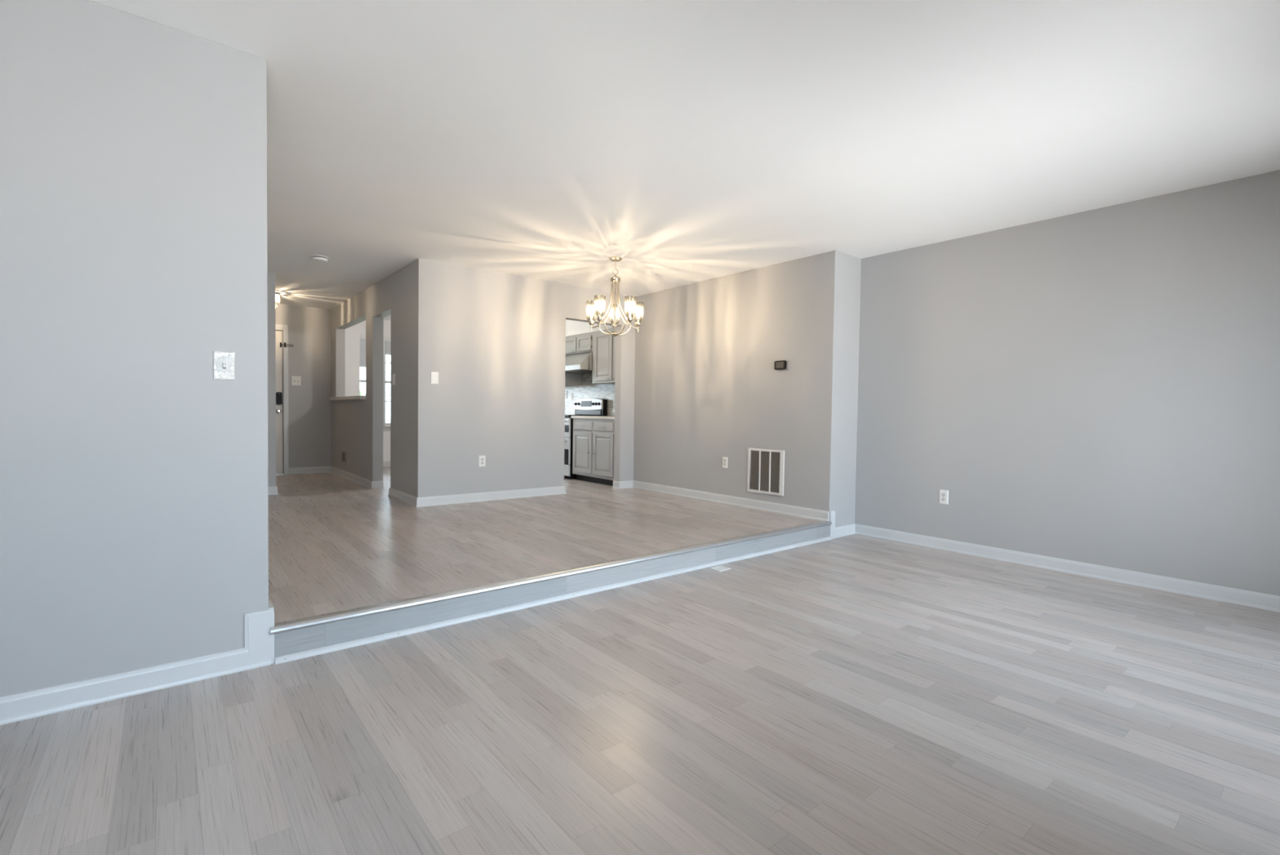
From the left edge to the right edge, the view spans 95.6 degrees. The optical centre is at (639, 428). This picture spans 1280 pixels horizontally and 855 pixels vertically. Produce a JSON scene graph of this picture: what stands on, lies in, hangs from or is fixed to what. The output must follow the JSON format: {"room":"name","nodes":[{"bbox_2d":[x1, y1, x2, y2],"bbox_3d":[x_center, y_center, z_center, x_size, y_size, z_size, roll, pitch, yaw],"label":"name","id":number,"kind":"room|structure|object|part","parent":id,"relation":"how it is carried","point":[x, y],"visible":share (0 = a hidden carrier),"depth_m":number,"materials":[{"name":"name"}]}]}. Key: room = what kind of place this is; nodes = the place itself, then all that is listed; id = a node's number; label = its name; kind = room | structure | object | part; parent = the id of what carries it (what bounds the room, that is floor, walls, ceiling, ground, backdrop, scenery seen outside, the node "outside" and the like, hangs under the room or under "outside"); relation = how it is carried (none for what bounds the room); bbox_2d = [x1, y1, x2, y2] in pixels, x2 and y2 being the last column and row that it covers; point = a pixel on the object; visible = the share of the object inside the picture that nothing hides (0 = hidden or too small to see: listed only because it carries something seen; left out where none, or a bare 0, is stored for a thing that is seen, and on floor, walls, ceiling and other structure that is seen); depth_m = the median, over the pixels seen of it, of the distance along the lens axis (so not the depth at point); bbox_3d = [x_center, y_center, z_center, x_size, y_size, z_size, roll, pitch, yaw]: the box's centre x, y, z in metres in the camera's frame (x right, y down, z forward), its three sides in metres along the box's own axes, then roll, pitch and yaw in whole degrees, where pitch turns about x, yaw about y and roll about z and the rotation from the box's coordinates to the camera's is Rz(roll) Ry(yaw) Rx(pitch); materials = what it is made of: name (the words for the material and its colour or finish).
{"room":"empty living room","nodes":[
{"label":"empty living room","id":0,"kind":"room"},
{"bbox_2d":[0,0,268,697],"bbox_3d":[-2.552,-0.267,1.811,2.342,2.600,0.120,0,2,-39],"label":"wall","id":1,"kind":"structure","parent":0,"point":[134,482],"depth_m":2.21,"materials":[{"name":"paint"}]},
{"bbox_2d":[0,600,274,724],"bbox_3d":[-2.555,0.912,1.842,2.361,0.243,0.141,0,2,-39],"label":"baseboard","id":2,"kind":"structure","parent":1,"relation":"attached to","point":[258,651],"depth_m":2.28,"materials":[{"name":"white paint"}]},
{"bbox_2d":[213,350,235,380],"bbox_3d":[-1.719,-0.261,2.399,0.077,0.121,0.025,0,2,-39],"label":"switch","id":3,"kind":"object","parent":1,"relation":"attached to","point":[224,362],"visible":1,"depth_m":2.40,"materials":[{"name":"white plastic"}]},
{"bbox_2d":[267,271,275,486],"bbox_3d":[-4.722,-0.491,5.966,1.640,2.443,0.190,0,2,-39],"label":"wall","id":4,"kind":"structure","parent":0,"point":[271,276],"depth_m":6.39,"materials":[{"name":"paint"}]},
{"bbox_2d":[268,485,278,494],"bbox_3d":[-4.724,0.684,5.997,1.661,0.092,0.211,0,2,-39],"label":"baseboard","id":5,"kind":"structure","parent":4,"relation":"attached to","point":[273,490],"depth_m":6.42,"materials":[{"name":"white paint"}]},
{"bbox_2d":[275,303,391,467],"bbox_3d":[-4.590,-0.578,9.178,5.908,2.443,0.620,0,2,-39],"label":"wall","id":6,"kind":"structure","parent":0,"point":[309,328],"depth_m":8.58,"materials":[{"name":"paint"}]},
{"bbox_2d":[275,324,293,474],"bbox_3d":[-5.480,-0.414,8.096,1.114,2.150,0.178,0,2,-39],"label":"door","id":7,"kind":"structure","parent":6,"relation":"in","point":[281,335],"depth_m":8.33,"materials":[{"name":"white paint"}]},
{"bbox_2d":[291,376,301,385],"bbox_3d":[-4.993,-0.696,8.430,0.120,0.135,0.022,0,2,-39],"label":"double switch","id":8,"kind":"object","parent":6,"relation":"attached to","point":[295,380],"visible":1,"depth_m":8.43,"materials":[{"name":"white plastic"}]},
{"bbox_2d":[360,335,384,426],"bbox_3d":[-4.487,-0.741,9.530,0.535,1.557,0.135,0,2,-39],"label":"window","id":9,"kind":"structure","parent":6,"relation":"in","point":[362,338],"depth_m":9.46,"materials":[{"name":"white paint"}]},
{"bbox_2d":[360,339,365,367],"bbox_3d":[-4.473,-1.230,9.507,0.371,0.446,0.010,0,2,-39],"label":"roller shade","id":10,"kind":"object","parent":9,"relation":"attached to","point":[362,342],"depth_m":9.46,"materials":[{"name":"fabric"}]},
{"bbox_3d":[-4.468,-0.783,9.505,0.501,1.472,0.016,0,2,-39],"label":"casing","id":11,"kind":"part","parent":9,"relation":"part of","materials":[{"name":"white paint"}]},
{"bbox_2d":[382,460,390,466],"bbox_3d":[-3.444,0.589,10.082,2.763,0.092,0.500,0,2,-39],"label":"baseboard","id":12,"kind":"structure","parent":6,"relation":"attached to","point":[384,463],"depth_m":9.73,"materials":[{"name":"white paint"}]},
{"bbox_2d":[382,337,391,431],"bbox_3d":[-3.592,-0.749,10.261,1.912,1.557,0.135,0,2,-39],"label":"window","id":13,"kind":"structure","parent":6,"relation":"in","point":[387,345],"depth_m":9.70,"materials":[{"name":"white paint"}]},
{"bbox_2d":[385,341,391,355],"bbox_3d":[-3.576,-1.353,10.236,1.748,0.216,0.010,0,2,-39],"label":"roller shade","id":14,"kind":"object","parent":13,"relation":"attached to","point":[388,344],"depth_m":9.71,"materials":[{"name":"fabric"}]},
{"bbox_2d":[331,261,414,495],"bbox_3d":[-3.446,-0.511,7.355,0.120,2.443,3.893,0,2,-39],"label":"wall","id":15,"kind":"structure","parent":0,"point":[357,425],"depth_m":7.01,"materials":[{"name":"paint"}]},
{"bbox_2d":[288,466,383,488],"bbox_3d":[-4.108,0.645,7.740,0.553,0.092,2.321,-1,2,-42],"label":"baseboard","id":16,"kind":"structure","parent":15,"relation":"attached to","point":[371,484],"depth_m":8.23,"materials":[{"name":"white paint"}]},
{"bbox_2d":[341,450,346,463],"bbox_3d":[-4.142,0.397,8.114,0.010,0.174,0.270,0,2,-39],"label":"wall outlet","id":17,"kind":"object","parent":15,"relation":"in","point":[343,452],"visible":1,"depth_m":8.10,"materials":[{"name":"plastic"}]},
{"bbox_2d":[328,395,365,399],"bbox_3d":[-3.941,-0.415,7.935,0.215,0.047,1.755,0,2,-39],"label":"ledge","id":18,"kind":"object","parent":15,"relation":"attached to","point":[360,397],"visible":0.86,"depth_m":7.63,"materials":[{"name":"white stone"}]},
{"bbox_2d":[392,373,395,384],"bbox_3d":[-2.684,-0.538,6.318,0.011,0.120,0.077,0,2,-39],"label":"rocker switch","id":19,"kind":"object","parent":15,"relation":"attached to","point":[393,375],"visible":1,"depth_m":6.30,"materials":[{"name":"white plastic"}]},
{"bbox_2d":[413,258,635,497],"bbox_3d":[-0.934,-0.461,6.817,3.329,2.443,0.120,0,2,-39],"label":"wall","id":20,"kind":"structure","parent":0,"point":[495,342],"depth_m":6.24,"materials":[{"name":"paint"}]},
{"bbox_2d":[431,371,438,383],"bbox_3d":[-2.056,-0.509,5.813,0.077,0.120,0.011,0,2,-39],"label":"rocker switch","id":21,"kind":"object","parent":20,"relation":"attached to","point":[434,375],"visible":1,"depth_m":5.81,"materials":[{"name":"white plastic"}]},
{"bbox_2d":[387,485,566,506],"bbox_3d":[-1.835,0.708,6.636,1.732,0.092,0.950,0,2,-39],"label":"baseboard","id":22,"kind":"structure","parent":20,"relation":"attached to","point":[413,500],"depth_m":6.17,"materials":[{"name":"white paint"}]},
{"bbox_2d":[478,455,485,466],"bbox_3d":[-1.675,0.343,6.160,0.074,0.118,0.009,0,2,-39],"label":"wall outlet","id":23,"kind":"object","parent":20,"relation":"attached to","point":[482,460],"visible":1,"depth_m":6.16,"materials":[{"name":"white plastic"}]},
{"bbox_2d":[268,466,821,622],"bbox_3d":[-2.523,0.884,6.567,6.028,0.277,7.365,0,2,-39],"label":"floor","id":24,"kind":"structure","parent":0,"point":[336,543],"depth_m":4.52,"materials":[{"name":"laminate"}]},
{"bbox_2d":[270,520,831,634],"bbox_3d":[0.046,0.865,3.904,4.309,0.032,0.067,0,2,-39],"label":"trim","id":25,"kind":"structure","parent":24,"relation":"attached to","point":[309,621],"depth_m":3.22,"materials":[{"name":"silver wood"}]},
{"bbox_2d":[274,524,830,657],"bbox_3d":[0.057,0.945,3.907,4.294,0.137,0.010,0,2,-39],"label":"step riser","id":26,"kind":"structure","parent":24,"relation":"attached to","point":[286,642],"depth_m":3.24,"materials":[{"name":"paint"}]},
{"bbox_2d":[274,536,831,664],"bbox_3d":[0.065,1.001,3.896,4.293,0.024,0.020,0,2,-39],"label":"trim","id":27,"kind":"structure","parent":26,"relation":"attached to","point":[296,655],"depth_m":3.23,"materials":[{"name":"white paint"}]},
{"bbox_2d":[564,397,607,479],"bbox_3d":[-1.011,0.119,8.696,0.715,1.178,0.769,0,2,-39],"label":"range","id":28,"kind":"object","parent":24,"relation":"on","point":[586,406],"visible":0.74,"depth_m":8.56,"materials":[{"name":"white metal"}]},
{"bbox_3d":[-1.240,0.582,8.527,0.030,0.156,0.753,0,2,-39],"label":"storage drawer","id":29,"kind":"part","parent":28,"relation":"part of","materials":[{"name":"silver metal"}]},
{"bbox_3d":[-1.236,0.307,8.520,0.030,0.382,0.753,0,2,-39],"label":"oven door","id":30,"kind":"part","parent":28,"relation":"part of","materials":[{"name":"silver metal"}]},
{"bbox_3d":[-1.231,-0.026,8.511,0.030,0.272,0.753,0,2,-39],"label":"oven door","id":31,"kind":"part","parent":28,"relation":"part of","materials":[{"name":"silver metal"}]},
{"bbox_2d":[564,414,597,416],"bbox_3d":[-0.995,-0.197,8.697,0.657,0.022,0.769,0,2,-39],"label":"cooktop","id":32,"kind":"object","parent":28,"relation":"in","point":[565,415],"depth_m":8.29,"materials":[{"name":"clear glass"}]},
{"bbox_3d":[-0.790,-0.251,8.862,0.011,0.065,0.665,0,2,-39],"label":"panel","id":33,"kind":"part","parent":28,"relation":"part of","materials":[{"name":"silver metal"}]},
{"bbox_3d":[-0.790,-0.378,8.857,0.049,0.187,0.757,0,2,-39],"label":"control panel","id":34,"kind":"part","parent":28,"relation":"part of","materials":[{"name":"silver metal"}]},
{"bbox_2d":[572,417,614,485],"bbox_3d":[-0.411,0.299,8.012,0.673,0.872,1.014,0,2,-39],"label":"base cabinet","id":35,"kind":"object","parent":24,"relation":"on","point":[593,455],"visible":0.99,"depth_m":7.79,"materials":[{"name":"grey paint"}]},
{"bbox_3d":[-0.796,0.324,8.015,0.022,0.567,0.444,0,2,-39],"label":"door","id":36,"kind":"part","parent":35,"relation":"part of","materials":[{"name":"grey paint"}]},
{"bbox_3d":[-0.791,-0.042,8.004,0.018,0.118,0.443,0,2,-39],"label":"drawer","id":37,"kind":"part","parent":35,"relation":"part of","materials":[{"name":"grey paint"}]},
{"bbox_2d":[571,415,614,419],"bbox_3d":[-0.402,-0.154,8.005,0.650,0.034,1.019,0,2,-39],"label":"countertop","id":38,"kind":"structure","parent":35,"relation":"on","point":[572,416],"depth_m":7.83,"materials":[{"name":"white stone"}]},
{"bbox_3d":[-0.486,0.339,7.636,0.022,0.567,0.444,0,2,-39],"label":"door","id":39,"kind":"part","parent":35,"relation":"part of","materials":[{"name":"grey paint"}]},
{"bbox_3d":[-0.481,-0.027,7.625,0.018,0.118,0.443,0,2,-39],"label":"drawer","id":40,"kind":"part","parent":35,"relation":"part of","materials":[{"name":"grey paint"}]},
{"bbox_2d":[565,319,613,336],"bbox_3d":[-1.280,-1.593,9.327,0.338,0.328,4.273,0,2,-39],"label":"wall","id":41,"kind":"structure","parent":0,"point":[572,327],"depth_m":8.60,"materials":[{"name":"paint"}]},
{"bbox_2d":[0,533,1279,854],"bbox_3d":[0.527,1.138,1.808,7.328,0.120,3.874,0,2,-39],"label":"floor","id":42,"kind":"structure","parent":0,"point":[854,694],"depth_m":2.03,"materials":[{"name":"laminate"}]},
{"bbox_2d":[709,565,730,571],"bbox_3d":[0.580,1.009,4.190,0.120,0.008,0.101,0,2,-39],"label":"floor vent","id":43,"kind":"object","parent":42,"relation":"in","point":[719,568],"visible":1,"depth_m":4.18,"materials":[{"name":"white plastic"}]},
{"bbox_2d":[88,0,1279,320],"bbox_3d":[-1.764,-1.693,4.583,7.328,0.120,11.240,0,2,-39],"label":"ceiling","id":44,"kind":"structure","parent":0,"point":[685,142],"depth_m":2.93,"materials":[{"name":"paint"}]},
{"bbox_2d":[275,291,280,306],"bbox_3d":[-4.727,-1.632,7.474,0.164,0.245,0.164,0,2,-39],"label":"crystal ceiling light","id":45,"kind":"object","parent":44,"relation":"attached to","point":[278,294],"visible":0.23,"depth_m":7.49,"materials":[{"name":"glass"}]},
{"bbox_2d":[311,254,328,262],"bbox_3d":[-3.135,-1.660,5.679,0.152,0.045,0.152,0,2,-39],"label":"smoke detector","id":46,"kind":"object","parent":44,"relation":"attached to","point":[317,258],"visible":1,"depth_m":5.63,"materials":[{"name":"white plastic"}]},
{"bbox_3d":[-3.135,-1.678,5.679,0.152,0.010,0.152,0,2,-39],"label":"plate","id":47,"kind":"part","parent":46,"relation":"part of","materials":[{"name":"white plastic"}]},
{"bbox_2d":[586,256,644,336],"bbox_3d":[-0.225,-1.263,5.573,0.571,0.750,0.549,0,2,-39],"label":"chandelier","id":48,"kind":"object","parent":44,"relation":"hanging from","point":[615,279],"visible":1,"depth_m":5.58,"materials":[{"name":"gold metal"}]},
{"bbox_3d":[-0.473,-1.146,5.658,0.107,0.192,0.107,2,2,42],"label":"lamp shade","id":49,"kind":"part","parent":48,"relation":"part of","materials":[{"name":"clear glass"}]},
{"bbox_3d":[-0.374,-1.137,5.394,0.107,0.192,0.107,0,2,-21],"label":"lamp shade","id":50,"kind":"part","parent":48,"relation":"part of","materials":[{"name":"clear glass"}]},
{"bbox_3d":[-0.369,-1.198,5.628,0.214,0.438,0.014,1,2,15],"label":"arm","id":51,"kind":"part","parent":48,"relation":"part of","materials":[{"name":"silver metal"}]},
{"bbox_3d":[-0.314,-1.193,5.481,0.014,0.438,0.214,2,2,33],"label":"arm","id":52,"kind":"part","parent":48,"relation":"part of","materials":[{"name":"silver metal"}]},
{"bbox_3d":[-0.241,-1.159,5.593,0.011,0.500,0.012,0,2,-39],"label":"rod","id":53,"kind":"part","parent":48,"relation":"part of","materials":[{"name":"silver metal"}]},
{"bbox_3d":[-0.252,-1.148,5.834,0.107,0.192,0.107,1,2,15],"label":"lamp shade","id":54,"kind":"part","parent":48,"relation":"part of","materials":[{"name":"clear glass"}]},
{"bbox_3d":[-0.158,-1.191,5.488,0.014,0.438,0.214,0,2,-39],"label":"arm","id":55,"kind":"part","parent":48,"relation":"part of","materials":[{"name":"silver metal"}]},
{"bbox_3d":[-0.116,-1.195,5.639,0.214,0.438,0.014,0,2,-21],"label":"arm","id":56,"kind":"part","parent":48,"relation":"part of","materials":[{"name":"silver metal"}]},
{"bbox_3d":[-0.092,-1.134,5.407,0.107,0.192,0.107,0,2,-39],"label":"lamp shade","id":57,"kind":"part","parent":48,"relation":"part of","materials":[{"name":"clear glass"}]},
{"bbox_3d":[-0.017,-1.140,5.678,0.107,0.192,0.107,0,2,-12],"label":"lamp shade","id":58,"kind":"part","parent":48,"relation":"part of","materials":[{"name":"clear glass"}]},
{"bbox_2d":[633,250,861,527],"bbox_3d":[1.044,-0.346,6.515,0.552,2.600,2.857,0,2,-39],"label":"wall","id":59,"kind":"structure","parent":0,"point":[708,387],"depth_m":5.91,"materials":[{"name":"paint"}]},
{"bbox_2d":[591,328,615,384],"bbox_3d":[-0.268,-1.007,8.049,0.378,0.740,0.969,0,2,-39],"label":"upper cabinet","id":60,"kind":"object","parent":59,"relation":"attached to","point":[603,344],"visible":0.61,"depth_m":8.09,"materials":[{"name":"grey paint"}]},
{"bbox_3d":[-0.226,-0.994,7.762,0.022,0.672,0.412,0,2,-39],"label":"door","id":61,"kind":"part","parent":60,"relation":"part of","materials":[{"name":"grey paint"}]},
{"bbox_2d":[722,456,728,467],"bbox_3d":[0.913,0.362,6.240,0.009,0.118,0.074,0,2,-39],"label":"wall outlet","id":62,"kind":"object","parent":59,"relation":"attached to","point":[725,460],"visible":1,"depth_m":6.23,"materials":[{"name":"white plastic"}]},
{"bbox_2d":[747,447,784,496],"bbox_3d":[1.257,0.427,5.815,0.013,0.452,0.448,0,2,-39],"label":"air vent","id":63,"kind":"object","parent":59,"relation":"in","point":[766,467],"visible":1,"depth_m":5.81,"materials":[{"name":"white plastic"}]},
{"bbox_3d":[1.175,0.422,5.923,0.003,0.400,0.114,0,2,-39],"label":"filter panel","id":64,"kind":"part","parent":63,"relation":"part of","materials":[{"name":"grey metal"}]},
{"bbox_3d":[1.257,0.426,5.824,0.003,0.400,0.114,0,2,-39],"label":"filter panel","id":65,"kind":"part","parent":63,"relation":"part of","materials":[{"name":"grey metal"}]},
{"bbox_3d":[1.338,0.430,5.724,0.003,0.400,0.114,0,2,-39],"label":"filter panel","id":66,"kind":"part","parent":63,"relation":"part of","materials":[{"name":"grey metal"}]},
{"bbox_2d":[773,360,789,370],"bbox_3d":[1.379,-0.617,5.643,0.030,0.099,0.162,0,2,-39],"label":"thermostat","id":67,"kind":"object","parent":59,"relation":"attached to","point":[782,365],"visible":1,"depth_m":5.62,"materials":[{"name":"black plastic"}]},
{"bbox_3d":[1.401,-0.616,5.632,0.008,0.099,0.118,0,2,-39],"label":"plate","id":68,"kind":"part","parent":67,"relation":"part of","materials":[{"name":"grey plastic"}]},
{"bbox_2d":[854,169,1279,595],"bbox_3d":[3.301,-0.247,4.095,0.120,2.600,3.750,0,2,-39],"label":"wall","id":69,"kind":"structure","parent":0,"point":[1100,386],"depth_m":4.10,"materials":[{"name":"paint"}]},
{"bbox_2d":[938,489,948,504],"bbox_3d":[2.565,0.577,4.902,0.009,0.118,0.074,0,2,-39],"label":"wall outlet","id":70,"kind":"object","parent":69,"relation":"attached to","point":[944,494],"visible":1,"depth_m":4.90,"materials":[{"name":"white plastic"}]},
{"bbox_2d":[612,480,1279,612],"bbox_3d":[2.035,0.885,5.028,0.675,0.249,6.727,0,2,-39],"label":"baseboard","id":71,"kind":"structure","parent":69,"relation":"attached to","point":[1214,592],"depth_m":4.54,"materials":[{"name":"white paint"}]},
{"bbox_3d":[-1.118,-0.538,9.502,0.120,2.443,4.273,0,2,-39],"label":"wall","id":72,"kind":"structure","parent":0,"visible":0},
{"bbox_2d":[564,373,614,415],"bbox_3d":[-0.691,-0.664,8.876,0.008,0.924,2.773,0,2,-39],"label":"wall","id":73,"kind":"structure","parent":72,"relation":"attached to","point":[586,389],"depth_m":8.99,"materials":[{"name":"tile"}]},
{"bbox_2d":[564,373,580,386],"bbox_3d":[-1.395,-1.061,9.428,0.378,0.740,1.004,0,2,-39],"label":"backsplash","id":74,"kind":"structure","parent":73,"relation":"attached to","point":[571,380],"depth_m":9.07,"materials":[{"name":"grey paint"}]},
{"bbox_2d":[565,332,592,354],"bbox_3d":[-0.823,-1.265,8.725,0.378,0.277,0.788,0,2,-39],"label":"upper cabinet","id":75,"kind":"object","parent":73,"relation":"attached to","point":[580,343],"visible":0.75,"depth_m":8.57,"materials":[{"name":"grey paint"}]},
{"bbox_3d":[-1.063,-1.258,8.784,0.022,0.225,0.354,0,2,-39],"label":"door","id":76,"kind":"part","parent":75,"relation":"part of","materials":[{"name":"grey paint"}]},
{"bbox_2d":[564,351,592,373],"bbox_3d":[-0.889,-0.986,8.684,0.538,0.280,0.782,0,2,-39],"label":"range hood","id":77,"kind":"object","parent":75,"relation":"attached to","point":[580,362],"visible":0.52,"depth_m":8.39,"materials":[{"name":"silver metal"}]},
{"bbox_3d":[-0.884,-0.851,8.693,0.450,0.010,0.702,0,2,-39],"label":"filter panel","id":78,"kind":"part","parent":77,"relation":"part of","materials":[{"name":"silver metal"}]},
{"bbox_3d":[-0.814,-1.246,8.479,0.022,0.225,0.354,0,2,-39],"label":"door","id":79,"kind":"part","parent":75,"relation":"part of","materials":[{"name":"grey paint"}]},
{"label":"outside","id":80,"kind":"structure","parent":0,"visible":0},
{"bbox_3d":[-13.563,0.805,23.412,32.000,0.150,32.580,0,2,-39],"label":"ground","id":81,"kind":"structure","parent":80,"visible":0},
{"bbox_2d":[360,354,391,422],"bbox_3d":[-9.692,-3.392,26.138,12.300,8.200,8.000,0,2,-39],"label":"house","id":82,"kind":"structure","parent":81,"relation":"on","point":[388,357],"depth_m":21.83,"materials":[{"name":"white"}]}
]}

